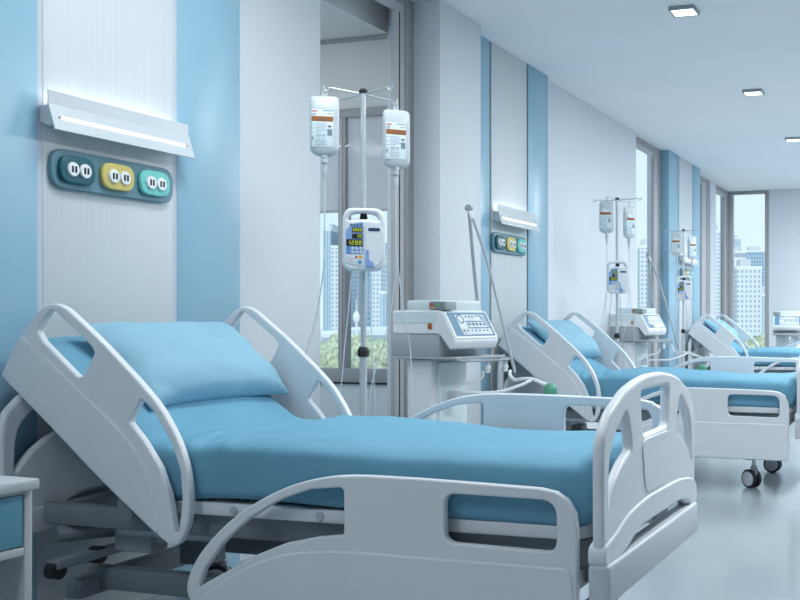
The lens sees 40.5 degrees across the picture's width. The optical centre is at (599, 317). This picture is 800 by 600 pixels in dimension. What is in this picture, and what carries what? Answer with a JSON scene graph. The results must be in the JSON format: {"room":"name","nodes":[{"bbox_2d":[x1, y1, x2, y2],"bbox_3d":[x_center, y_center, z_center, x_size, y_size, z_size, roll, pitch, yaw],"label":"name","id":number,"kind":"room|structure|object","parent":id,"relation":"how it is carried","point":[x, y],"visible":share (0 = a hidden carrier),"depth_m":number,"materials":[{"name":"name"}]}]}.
{"room":"hospital room","nodes":[
{"label":"hospital room","id":0,"kind":"room"},
{"bbox_2d":[320,0,386,417],"bbox_3d":[-2.310,-0.502,6.157,1.570,3.335,2.060,0,0,18],"label":"wall","id":1,"kind":"structure","parent":0,"point":[353,33],"depth_m":6.87,"materials":[{"name":"white paint"}]},
{"bbox_2d":[320,106,386,384],"bbox_3d":[-2.020,-0.470,7.040,1.570,1.805,0.082,0,0,18],"label":"window","id":2,"kind":"structure","parent":1,"relation":"in","point":[350,375],"depth_m":6.89,"materials":[{"name":"grey metal"}]},
{"bbox_2d":[320,153,337,212],"bbox_3d":[-2.178,-1.004,7.081,0.965,0.619,0.010,0,0,18],"label":"roller blind","id":3,"kind":"object","parent":2,"relation":"attached to","point":[331,179],"visible":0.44,"depth_m":6.95,"materials":[{"name":"white fabric"}]},
{"bbox_2d":[348,116,386,210],"bbox_3d":[-1.491,-1.004,6.856,0.350,0.619,0.010,0,0,18],"label":"roller blind","id":4,"kind":"object","parent":2,"relation":"attached to","point":[376,171],"visible":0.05,"depth_m":6.86,"materials":[{"name":"white fabric"}]},
{"bbox_2d":[387,0,480,424],"bbox_3d":[-1.097,-0.427,7.013,0.380,3.185,0.618,0,0,18],"label":"column","id":5,"kind":"structure","parent":0,"point":[447,43],"depth_m":6.77,"materials":[{"name":"white paint"}]},
{"bbox_2d":[144,421,799,599],"bbox_3d":[1.866,1.215,6.808,9.100,0.100,19.300,0,0,18],"label":"floor","id":6,"kind":"structure","parent":0,"point":[745,545],"depth_m":5.41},
{"bbox_2d":[0,475,39,599],"bbox_3d":[-1.897,0.805,2.707,0.476,0.720,0.660,0,0,23],"label":"bedside cabinet","id":7,"kind":"object","parent":6,"relation":"on","point":[15,492],"visible":1,"depth_m":2.90,"materials":[{"name":"plastic"}]},
{"bbox_2d":[0,303,697,599],"bbox_3d":[-0.868,0.558,3.765,2.240,1.214,1.183,0,0,18],"label":"hospital bed","id":8,"kind":"object","parent":6,"relation":"on","point":[516,505],"visible":0.91,"depth_m":3.40,"materials":[{"name":"white plastic"}]},
{"bbox_2d":[89,321,288,409],"bbox_3d":[-1.579,0.166,4.071,0.341,0.306,0.804,0,0,18],"label":"pillow","id":9,"kind":"object","parent":8,"relation":"on","point":[181,362],"visible":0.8,"depth_m":3.92,"materials":[{"name":"blue fabric"}]},
{"bbox_2d":[322,84,398,415],"bbox_3d":[-1.072,0.063,4.730,0.527,2.204,0.532,0,0,18],"label":"stand","id":10,"kind":"object","parent":6,"relation":"on","point":[363,351],"visible":0.41,"depth_m":4.71,"materials":[{"name":"metal"}]},
{"bbox_2d":[305,90,338,353],"bbox_3d":[-1.260,-0.247,4.678,0.193,1.534,0.055,0,0,-12],"label":"bag","id":11,"kind":"object","parent":10,"relation":"hanging from","point":[324,109],"visible":0.98,"depth_m":4.67,"materials":[{"name":"plastic"}]},
{"bbox_2d":[339,208,384,415],"bbox_3d":[-1.060,0.070,4.677,0.199,1.110,0.131,0,0,-14],"label":"pump","id":12,"kind":"object","parent":10,"relation":"attached to","point":[363,240],"visible":0.95,"depth_m":4.62,"materials":[{"name":"white plastic"}]},
{"bbox_2d":[368,105,412,416],"bbox_3d":[-0.954,-0.211,4.804,0.212,1.534,0.055,0,0,-28],"label":"bag","id":13,"kind":"object","parent":10,"relation":"hanging from","point":[395,122],"visible":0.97,"depth_m":4.80,"materials":[{"name":"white plastic"}]},
{"bbox_2d":[391,204,546,422],"bbox_3d":[-0.713,0.248,5.945,0.847,1.833,0.496,0,0,30],"label":"ventilator","id":14,"kind":"object","parent":6,"relation":"on","point":[443,334],"visible":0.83,"depth_m":5.91,"materials":[{"name":"white plastic"}]},
{"bbox_2d":[391,354,509,361],"bbox_3d":[-0.845,0.230,6.037,0.526,0.031,0.470,0,0,30],"label":"tray","id":15,"kind":"object","parent":14,"relation":"on","point":[414,357],"depth_m":5.90,"materials":[{"name":"white plastic"}]},
{"bbox_2d":[543,383,557,394],"bbox_3d":[-0.273,0.426,5.773,0.081,0.140,0.080,0,0,11],"label":"bag","id":16,"kind":"object","parent":14,"relation":"attached to","point":[549,388],"visible":0.46,"depth_m":5.74,"materials":[{"name":"green rubber"}]},
{"bbox_2d":[592,195,641,429],"bbox_3d":[0.135,0.066,8.986,0.527,2.198,0.532,0,0,18],"label":"stand","id":17,"kind":"object","parent":6,"relation":"on","point":[616,335],"visible":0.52,"depth_m":8.96,"materials":[{"name":"metal"}]},
{"bbox_2d":[599,198,613,330],"bbox_3d":[0.032,-0.241,8.838,0.164,1.534,0.131,0,0,-28],"label":"bag","id":18,"kind":"object","parent":17,"relation":"hanging from","point":[606,208],"visible":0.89,"depth_m":8.82,"materials":[{"name":"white plastic"}]},
{"bbox_2d":[607,261,628,368],"bbox_3d":[0.141,0.070,8.933,0.199,1.110,0.131,0,0,-4],"label":"pump","id":19,"kind":"object","parent":17,"relation":"attached to","point":[617,277],"visible":0.88,"depth_m":8.87,"materials":[{"name":"white plastic"}]},
{"bbox_2d":[618,204,634,366],"bbox_3d":[0.228,-0.213,9.019,0.194,1.534,0.055,0,0,-44],"label":"bag","id":20,"kind":"object","parent":17,"relation":"hanging from","point":[628,212],"visible":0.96,"depth_m":9.02,"materials":[{"name":"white plastic"}]},
{"bbox_2d":[497,311,799,487],"bbox_3d":[0.456,0.558,7.798,2.240,1.214,1.183,0,0,18],"label":"hospital bed","id":21,"kind":"object","parent":6,"relation":"on","point":[740,412],"visible":0.65,"depth_m":7.42,"materials":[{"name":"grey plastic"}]},
{"bbox_2d":[527,320,602,359],"bbox_3d":[-0.255,0.166,8.104,0.341,0.306,0.804,0,0,18],"label":"pillow","id":22,"kind":"object","parent":21,"relation":"on","point":[586,345],"visible":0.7,"depth_m":7.98,"materials":[{"name":"blue fabric"}]},
{"bbox_2d":[610,253,701,423],"bbox_3d":[0.554,0.248,10.544,0.847,1.833,0.496,0,0,30],"label":"ventilator","id":23,"kind":"object","parent":6,"relation":"on","point":[648,324],"visible":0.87,"depth_m":10.51,"materials":[{"name":"grey plastic"}]},
{"bbox_2d":[612,339,673,342],"bbox_3d":[0.422,0.230,10.636,0.526,0.031,0.470,0,0,30],"label":"tray","id":24,"kind":"object","parent":23,"relation":"on","point":[620,340],"depth_m":10.51,"materials":[{"name":"white plastic"}]},
{"bbox_2d":[696,364,706,369],"bbox_3d":[0.984,0.496,10.335,0.138,0.089,0.080,0,0,37],"label":"bag","id":25,"kind":"object","parent":23,"relation":"attached to","point":[701,366],"visible":0.58,"depth_m":10.29,"materials":[{"name":"green rubber"}]},
{"bbox_2d":[665,228,701,367],"bbox_3d":[0.956,0.066,12.190,0.527,2.198,0.532,0,0,18],"label":"stand","id":26,"kind":"object","parent":6,"relation":"on","point":[683,331],"visible":0.53,"depth_m":12.16,"materials":[{"name":"grey metal"}]},
{"bbox_2d":[665,230,681,363],"bbox_3d":[0.852,-0.241,12.042,0.163,1.534,0.134,0,0,-27],"label":"bag","id":27,"kind":"object","parent":26,"relation":"hanging from","point":[676,237],"visible":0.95,"depth_m":12.03,"materials":[{"name":"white plastic"}]},
{"bbox_2d":[674,276,691,367],"bbox_3d":[0.960,0.070,12.137,0.199,1.110,0.131,0,0,-2],"label":"pump","id":28,"kind":"object","parent":26,"relation":"attached to","point":[684,287],"visible":0.96,"depth_m":12.08,"materials":[{"name":"white plastic"}]},
{"bbox_2d":[685,234,695,340],"bbox_3d":[1.047,-0.213,12.225,0.194,1.534,0.055,0,0,-40],"label":"bag","id":29,"kind":"object","parent":26,"relation":"hanging from","point":[691,242],"visible":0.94,"depth_m":12.22,"materials":[{"name":"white plastic"}]},
{"bbox_2d":[688,314,799,372],"bbox_3d":[2.313,0.558,13.456,2.240,1.214,1.183,0,0,18],"label":"hospital bed","id":30,"kind":"object","parent":6,"relation":"on","point":[720,343],"visible":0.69,"depth_m":13.19,"materials":[{"name":"grey plastic"}]},
{"bbox_2d":[703,319,739,341],"bbox_3d":[1.602,0.166,13.762,0.341,0.306,0.804,0,0,18],"label":"pillow","id":31,"kind":"object","parent":30,"relation":"on","point":[711,325],"visible":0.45,"depth_m":13.50,"materials":[{"name":"blue fabric"}]},
{"bbox_2d":[772,311,799,347],"bbox_3d":[2.685,0.532,14.970,0.497,1.265,0.560,0,0,12],"label":"ventilator","id":32,"kind":"object","parent":6,"relation":"on","point":[786,324],"visible":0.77,"depth_m":14.89,"materials":[{"name":"grey plastic"}]},
{"bbox_2d":[772,333,799,335],"bbox_3d":[2.701,0.230,14.984,0.470,0.031,0.526,0,0,12],"label":"tray","id":33,"kind":"object","parent":32,"relation":"on","point":[777,334],"depth_m":14.79,"materials":[{"name":"white plastic"}]},
{"bbox_2d":[240,0,715,560],"bbox_3d":[-1.120,-0.427,7.201,0.220,3.185,18.185,0,0,18],"label":"wall","id":34,"kind":"structure","parent":0,"point":[592,155],"depth_m":5.53,"materials":[{"name":"white paint"}]},
{"bbox_2d":[0,0,36,599],"bbox_3d":[-2.306,-0.427,3.155,0.050,3.185,1.457,0,0,18],"label":"wall panel","id":35,"kind":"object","parent":34,"relation":"attached to","point":[18,18],"depth_m":3.76,"materials":[{"name":"paint"}]},
{"bbox_2d":[37,0,42,599],"bbox_3d":[-2.076,-0.427,3.859,0.048,3.185,0.025,0,0,18],"label":"trim","id":36,"kind":"structure","parent":34,"relation":"attached to","point":[39,2],"depth_m":3.85,"materials":[{"name":"grey metal"}]},
{"bbox_2d":[43,0,172,599],"bbox_3d":[-1.964,-0.427,4.196,0.050,3.185,0.684,0,0,18],"label":"wall panel","id":37,"kind":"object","parent":34,"relation":"attached to","point":[107,259],"depth_m":4.16,"materials":[{"name":"paint"}]},
{"bbox_2d":[48,149,172,202],"bbox_3d":[-1.918,-0.558,4.179,0.049,0.148,0.644,0,0,18],"label":"panel","id":38,"kind":"object","parent":34,"relation":"attached to","point":[67,169],"visible":1,"depth_m":4.12,"materials":[{"name":"teal plastic"}]},
{"bbox_2d":[67,162,79,176],"bbox_3d":[-1.975,-0.558,3.943,0.011,0.055,0.055,0,0,18],"label":"outlet","id":39,"kind":"object","parent":38,"relation":"attached to","point":[73,168],"depth_m":3.94,"materials":[{"name":"white plastic"}]},
{"bbox_2d":[57,155,95,184],"bbox_3d":[-1.979,-0.558,3.975,0.020,0.104,0.172,0,0,18],"label":"socket","id":40,"kind":"object","parent":38,"relation":"attached to","point":[71,169],"depth_m":3.96,"materials":[{"name":"teal plastic"}]},
{"bbox_2d":[80,164,91,178],"bbox_3d":[-1.957,-0.558,3.999,0.011,0.055,0.055,0,0,18],"label":"outlet","id":41,"kind":"object","parent":38,"relation":"attached to","point":[85,169],"depth_m":4.00,"materials":[{"name":"white plastic"}]},
{"bbox_2d":[108,169,119,182],"bbox_3d":[-1.911,-0.558,4.137,0.011,0.055,0.055,0,0,18],"label":"outlet","id":42,"kind":"object","parent":38,"relation":"attached to","point":[113,174],"depth_m":4.13,"materials":[{"name":"white plastic"}]},
{"bbox_2d":[99,163,133,190],"bbox_3d":[-1.915,-0.558,4.169,0.020,0.104,0.172,0,0,18],"label":"socket","id":43,"kind":"object","parent":38,"relation":"attached to","point":[112,176],"depth_m":4.15,"materials":[{"name":"yellow plastic"}]},
{"bbox_2d":[120,171,130,184],"bbox_3d":[-1.893,-0.558,4.193,0.011,0.055,0.055,0,0,18],"label":"outlet","id":44,"kind":"object","parent":38,"relation":"attached to","point":[125,176],"depth_m":4.19,"materials":[{"name":"white plastic"}]},
{"bbox_2d":[146,176,156,188],"bbox_3d":[-1.848,-0.558,4.331,0.011,0.055,0.055,0,0,18],"label":"outlet","id":45,"kind":"object","parent":38,"relation":"attached to","point":[151,181],"depth_m":4.32,"materials":[{"name":"white plastic"}]},
{"bbox_2d":[138,170,169,196],"bbox_3d":[-1.852,-0.558,4.363,0.020,0.104,0.172,0,0,18],"label":"socket","id":46,"kind":"object","parent":38,"relation":"attached to","point":[151,183],"depth_m":4.35,"materials":[{"name":"teal plastic"}]},
{"bbox_2d":[157,178,166,190],"bbox_3d":[-1.829,-0.558,4.387,0.011,0.055,0.055,0,0,18],"label":"outlet","id":47,"kind":"object","parent":38,"relation":"attached to","point":[161,182],"depth_m":4.38,"materials":[{"name":"white plastic"}]},
{"bbox_2d":[40,89,194,158],"bbox_3d":[-1.899,-0.758,4.181,0.084,0.147,0.750,0,0,18],"label":"wall lamp","id":48,"kind":"object","parent":34,"relation":"attached to","point":[62,111],"visible":1,"depth_m":4.11,"materials":[{"name":"paint"}]},
{"bbox_2d":[173,0,176,569],"bbox_3d":[-1.855,-0.427,4.534,0.048,3.185,0.026,0,0,18],"label":"trim","id":49,"kind":"structure","parent":34,"relation":"attached to","point":[174,1],"depth_m":4.53,"materials":[{"name":"grey metal"}]},
{"bbox_2d":[177,0,239,570],"bbox_3d":[-1.783,-0.427,4.748,0.050,3.185,0.426,0,0,18],"label":"wall panel","id":50,"kind":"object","parent":34,"relation":"attached to","point":[208,31],"depth_m":4.72,"materials":[{"name":"blue paint"}]},
{"bbox_2d":[375,0,413,417],"bbox_3d":[-1.410,-0.427,6.204,0.110,3.185,1.110,0,0,18],"label":"window frame","id":51,"kind":"structure","parent":34,"relation":"in","point":[402,11],"depth_m":6.58,"materials":[{"name":"grey metal"}]},
{"bbox_2d":[481,36,489,424],"bbox_3d":[-0.887,-0.427,7.476,0.050,3.185,0.391,0,0,18],"label":"trim","id":52,"kind":"structure","parent":34,"relation":"attached to","point":[485,43],"depth_m":7.58,"materials":[{"name":"blue paint"}]},
{"bbox_2d":[490,42,526,390],"bbox_3d":[-0.711,-0.427,8.015,0.050,3.185,0.683,0,0,18],"label":"trim","id":53,"kind":"structure","parent":34,"relation":"attached to","point":[508,73],"depth_m":7.95,"materials":[{"name":"paint"}]},
{"bbox_2d":[491,232,526,255],"bbox_3d":[-0.676,-0.558,7.963,0.049,0.148,0.644,0,0,18],"label":"panel","id":54,"kind":"object","parent":34,"relation":"attached to","point":[500,242],"visible":1,"depth_m":7.90,"materials":[{"name":"teal plastic"}]},
{"bbox_2d":[495,235,505,249],"bbox_3d":[-0.737,-0.558,7.760,0.020,0.104,0.172,0,0,18],"label":"socket","id":55,"kind":"object","parent":54,"relation":"attached to","point":[500,240],"depth_m":7.73,"materials":[{"name":"teal plastic"}]},
{"bbox_2d":[506,237,515,250],"bbox_3d":[-0.673,-0.558,7.954,0.020,0.104,0.172,0,0,18],"label":"socket","id":56,"kind":"object","parent":54,"relation":"attached to","point":[510,241],"depth_m":7.92,"materials":[{"name":"yellow plastic"}]},
{"bbox_2d":[516,239,526,252],"bbox_3d":[-0.609,-0.558,8.147,0.020,0.104,0.172,0,0,18],"label":"socket","id":57,"kind":"object","parent":54,"relation":"attached to","point":[521,246],"depth_m":8.11,"materials":[{"name":"teal plastic"}]},
{"bbox_2d":[492,204,539,231],"bbox_3d":[-0.636,-0.758,8.029,0.084,0.147,0.750,0,0,18],"label":"wall lamp","id":58,"kind":"object","parent":34,"relation":"attached to","point":[510,216],"visible":1,"depth_m":7.96,"materials":[{"name":"paint"}]},
{"bbox_2d":[527,64,547,325],"bbox_3d":[-0.526,-0.427,8.578,0.050,3.185,0.436,0,0,18],"label":"trim","id":59,"kind":"structure","parent":34,"relation":"attached to","point":[537,81],"depth_m":8.55,"materials":[{"name":"blue paint"}]},
{"bbox_2d":[636,136,660,366],"bbox_3d":[0.516,-0.427,12.063,0.045,3.185,1.245,0,0,18],"label":"window","id":60,"kind":"structure","parent":34,"relation":"in","point":[641,145],"depth_m":12.46,"materials":[{"name":"white paint"}]},
{"bbox_2d":[661,150,677,366],"bbox_3d":[0.840,-0.427,12.866,0.130,3.185,0.482,0,0,18],"label":"trim","id":61,"kind":"structure","parent":34,"relation":"attached to","point":[669,160],"depth_m":12.65,"materials":[{"name":"blue paint"}]},
{"bbox_2d":[678,156,691,368],"bbox_3d":[1.040,-0.427,13.475,0.130,3.185,0.725,0,0,18],"label":"trim","id":62,"kind":"structure","parent":34,"relation":"attached to","point":[684,167],"depth_m":13.43,"materials":[{"name":"white paint"}]},
{"bbox_2d":[680,268,693,279],"bbox_3d":[1.116,-0.558,13.421,0.049,0.148,0.644,0,0,18],"label":"panel","id":63,"kind":"object","parent":34,"relation":"attached to","point":[687,272],"visible":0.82,"depth_m":13.37,"materials":[{"name":"teal plastic"}]},
{"bbox_2d":[679,252,698,265],"bbox_3d":[1.139,-0.758,13.435,0.084,0.147,0.750,0,0,18],"label":"wall lamp","id":64,"kind":"object","parent":34,"relation":"attached to","point":[686,259],"visible":0.64,"depth_m":13.27,"materials":[{"name":"paint"}]},
{"bbox_2d":[692,165,699,349],"bbox_3d":[1.229,-0.427,14.053,0.130,3.185,0.400,0,0,18],"label":"trim","id":65,"kind":"structure","parent":34,"relation":"attached to","point":[695,170],"depth_m":14.02,"materials":[{"name":"paint"}]},
{"bbox_2d":[700,176,709,365],"bbox_3d":[1.409,-0.427,14.914,0.045,3.185,1.180,0,0,18],"label":"window","id":66,"kind":"structure","parent":34,"relation":"in","point":[704,183],"depth_m":15.18,"materials":[{"name":"white paint"}]},
{"bbox_2d":[716,185,727,323],"bbox_3d":[1.871,-0.427,16.322,0.045,3.185,1.008,0,0,18],"label":"window","id":67,"kind":"structure","parent":34,"relation":"in","point":[721,192],"depth_m":16.55,"materials":[{"name":"white paint"}]},
{"bbox_2d":[411,0,799,191],"bbox_3d":[2.569,-2.095,6.577,7.620,0.150,19.300,0,0,18],"label":"ceiling","id":68,"kind":"structure","parent":0,"point":[678,83],"depth_m":8.38,"materials":[{"name":"paint"}]},
{"bbox_2d":[668,4,699,17],"bbox_3d":[0.550,-2.007,6.871,0.170,0.026,0.170,0,0,18],"label":"recessed light","id":69,"kind":"object","parent":68,"relation":"in","point":[682,10],"visible":1,"depth_m":6.83,"materials":[{"name":"grey plastic"}]},
{"bbox_2d":[671,9,696,16],"bbox_3d":[0.550,-2.006,6.871,0.146,0.020,0.146,0,0,18],"label":"diffuser","id":70,"kind":"object","parent":69,"relation":"attached to","point":[675,12],"depth_m":6.87,"materials":[{"name":"white plastic"}]},
{"bbox_2d":[742,88,763,95],"bbox_3d":[1.365,-2.007,9.351,0.170,0.026,0.170,0,0,18],"label":"recessed light","id":71,"kind":"object","parent":68,"relation":"in","point":[747,92],"visible":1,"depth_m":9.30,"materials":[{"name":"grey plastic"}]},
{"bbox_2d":[745,92,762,95],"bbox_3d":[1.365,-2.006,9.351,0.146,0.020,0.146,0,0,18],"label":"diffuser","id":72,"kind":"object","parent":71,"relation":"attached to","point":[746,93],"depth_m":9.34,"materials":[{"name":"white plastic"}]},
{"bbox_2d":[785,137,799,141],"bbox_3d":[2.172,-2.007,11.812,0.170,0.026,0.170,0,0,18],"label":"recessed light","id":73,"kind":"object","parent":68,"relation":"in","point":[787,139],"visible":1,"depth_m":11.75,"materials":[{"name":"grey plastic"}]},
{"bbox_2d":[769,189,799,346],"bbox_3d":[5.942,-0.427,15.600,6.840,3.185,0.150,0,0,18],"label":"wall","id":74,"kind":"structure","parent":0,"point":[784,205],"depth_m":16.52,"materials":[{"name":"white paint"}]},
{"bbox_2d":[720,190,768,346],"bbox_3d":[2.313,-0.427,16.764,0.779,3.185,0.102,0,0,18],"label":"window","id":75,"kind":"structure","parent":74,"relation":"in","point":[766,192],"depth_m":16.79,"materials":[{"name":"grey metal"}]},
{"label":"outside","id":76,"kind":"structure","parent":0,"visible":0},
{"bbox_3d":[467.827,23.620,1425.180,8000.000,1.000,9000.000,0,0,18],"label":"ground","id":77,"kind":"structure","parent":76,"visible":0},
{"bbox_2d":[323,224,337,330],"bbox_3d":[-194.912,-22.482,769.911,6.009,91.204,40.300,0,0,0],"label":"tower block","id":78,"kind":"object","parent":77,"relation":"on","point":[331,234],"visible":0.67,"depth_m":750.00,"materials":[{"name":"white concrete"}]},
{"bbox_2d":[320,347,359,367],"bbox_3d":[-10.325,12.096,40.286,2.478,22.057,2.554,0,0,-3],"label":"tree","id":79,"kind":"object","parent":77,"relation":"on","point":[330,359],"visible":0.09,"depth_m":39.66,"materials":[{"name":"green plant"}]},
{"bbox_2d":[331,245,355,329],"bbox_3d":[-151.078,-11.421,619.930,5.438,69.082,40.300,0,0,0],"label":"tower block","id":80,"kind":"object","parent":77,"relation":"on","point":[334,248],"visible":0.14,"depth_m":600.00,"materials":[{"name":"white concrete"}]},
{"bbox_2d":[321,330,369,342],"bbox_3d":[-95.139,13.843,394.955,8.506,18.554,40.300,0,0,0],"label":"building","id":81,"kind":"structure","parent":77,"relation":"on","point":[326,335],"depth_m":374.92,"materials":[{"name":"white concrete"}]},
{"bbox_2d":[320,336,372,367],"bbox_3d":[-12.130,11.969,47.805,3.446,22.312,3.126,0,0,38],"label":"tree","id":82,"kind":"object","parent":77,"relation":"on","point":[327,346],"visible":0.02,"depth_m":47.38,"materials":[{"name":"green plant"}]},
{"bbox_2d":[325,332,384,367],"bbox_3d":[-13.552,11.927,57.144,4.056,22.394,3.879,0,0,7],"label":"tree","id":83,"kind":"object","parent":77,"relation":"on","point":[354,338],"visible":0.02,"depth_m":56.82,"materials":[{"name":"green plant"}]},
{"bbox_2d":[353,298,359,335],"bbox_3d":[-25.499,10.523,109.988,0.720,25.195,0.720,0,0,18],"label":"spire","id":84,"kind":"object","parent":77,"relation":"on","point":[356,317],"visible":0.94,"depth_m":109.86,"materials":[{"name":"white plastic"}]},
{"bbox_2d":[353,218,360,326],"bbox_3d":[-176.717,-24.623,769.914,9.576,95.485,40.300,0,0,0],"label":"tower block","id":85,"kind":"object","parent":77,"relation":"on","point":[358,273],"visible":0.05,"depth_m":751.01,"materials":[{"name":"white concrete"}]},
{"bbox_2d":[366,271,371,326],"bbox_3d":[-153.947,-18.747,719.921,4.296,83.735,40.300,0,0,0],"label":"tower block","id":86,"kind":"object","parent":77,"relation":"on","point":[370,272],"visible":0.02,"depth_m":699.93,"materials":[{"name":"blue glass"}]},
{"bbox_2d":[351,326,386,340],"bbox_3d":[-91.852,13.438,444.952,18.900,19.363,40.300,0,0,0],"label":"tower block","id":87,"kind":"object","parent":77,"relation":"on","point":[379,332],"visible":0.18,"depth_m":424.95,"materials":[{"name":"white concrete"}]},
{"bbox_2d":[355,334,386,367],"bbox_3d":[-14.752,12.058,67.141,4.285,22.132,4.183,0,0,21],"label":"tree","id":88,"kind":"object","parent":77,"relation":"on","point":[377,344],"visible":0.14,"depth_m":65.93,"materials":[{"name":"green plant"}]},
{"bbox_2d":[372,254,386,325],"bbox_3d":[-127.674,-7.425,619.933,5.438,61.090,40.300,0,0,0],"label":"tower block","id":89,"kind":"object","parent":77,"relation":"on","point":[379,278],"visible":0.17,"depth_m":600.00,"materials":[{"name":"white concrete"}]},
{"bbox_2d":[379,282,386,325],"bbox_3d":[-103.303,2.851,519.944,3.154,40.538,40.300,0,0,0],"label":"tower block","id":90,"kind":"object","parent":77,"relation":"on","point":[383,294],"visible":0.21,"depth_m":499.98,"materials":[{"name":"white concrete"}]},
{"bbox_2d":[637,239,646,307],"bbox_3d":[25.597,-11.421,619.955,6.009,69.082,40.300,0,0,0],"label":"tower block","id":91,"kind":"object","parent":77,"relation":"on","point":[642,249],"visible":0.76,"depth_m":600.00,"materials":[{"name":"white concrete"}]},
{"bbox_2d":[716,225,719,318],"bbox_3d":[78.480,-20.079,719.955,8.292,86.399,40.300,0,0,0],"label":"tower block","id":92,"kind":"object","parent":77,"relation":"on","point":[717,230],"visible":0.19,"depth_m":699.93,"materials":[{"name":"white concrete"}]},
{"bbox_2d":[734,235,740,250],"bbox_3d":[170.488,-40.298,1319.922,7.721,126.836,40.300,0,0,0],"label":"tower block","id":93,"kind":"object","parent":77,"relation":"on","point":[737,241],"visible":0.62,"depth_m":1300.01,"materials":[{"name":"white concrete"}]},
{"bbox_2d":[734,247,745,266],"bbox_3d":[111.472,-17.724,869.949,13.239,81.689,40.300,0,0,0],"label":"tower block","id":94,"kind":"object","parent":77,"relation":"on","point":[738,254],"visible":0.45,"depth_m":849.86,"materials":[{"name":"white concrete"}]},
{"bbox_2d":[734,259,761,336],"bbox_3d":[78.145,-4.261,569.967,13.382,54.762,40.300,0,0,0],"label":"tower block","id":95,"kind":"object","parent":77,"relation":"on","point":[747,278],"visible":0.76,"depth_m":549.92,"materials":[{"name":"white concrete"}]},
{"bbox_2d":[745,247,764,285],"bbox_3d":[149.696,-22.839,1019.943,24.085,91.917,40.300,0,0,0],"label":"tower block","id":96,"kind":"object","parent":77,"relation":"on","point":[757,256],"visible":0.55,"depth_m":999.92,"materials":[{"name":"blue concrete"}]},
{"bbox_2d":[746,336,764,348],"bbox_3d":[7.946,12.029,59.895,4.903,22.191,4.609,0,0,12],"label":"tree","id":97,"kind":"object","parent":77,"relation":"on","point":[760,341],"visible":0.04,"depth_m":58.74,"materials":[{"name":"green plant"}]},
{"bbox_2d":[762,286,764,333],"bbox_3d":[95.810,2.280,619.966,8.292,41.680,40.300,0,0,0],"label":"tower block","id":98,"kind":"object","parent":77,"relation":"on","point":[763,287],"visible":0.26,"depth_m":600.00,"materials":[{"name":"white concrete"}]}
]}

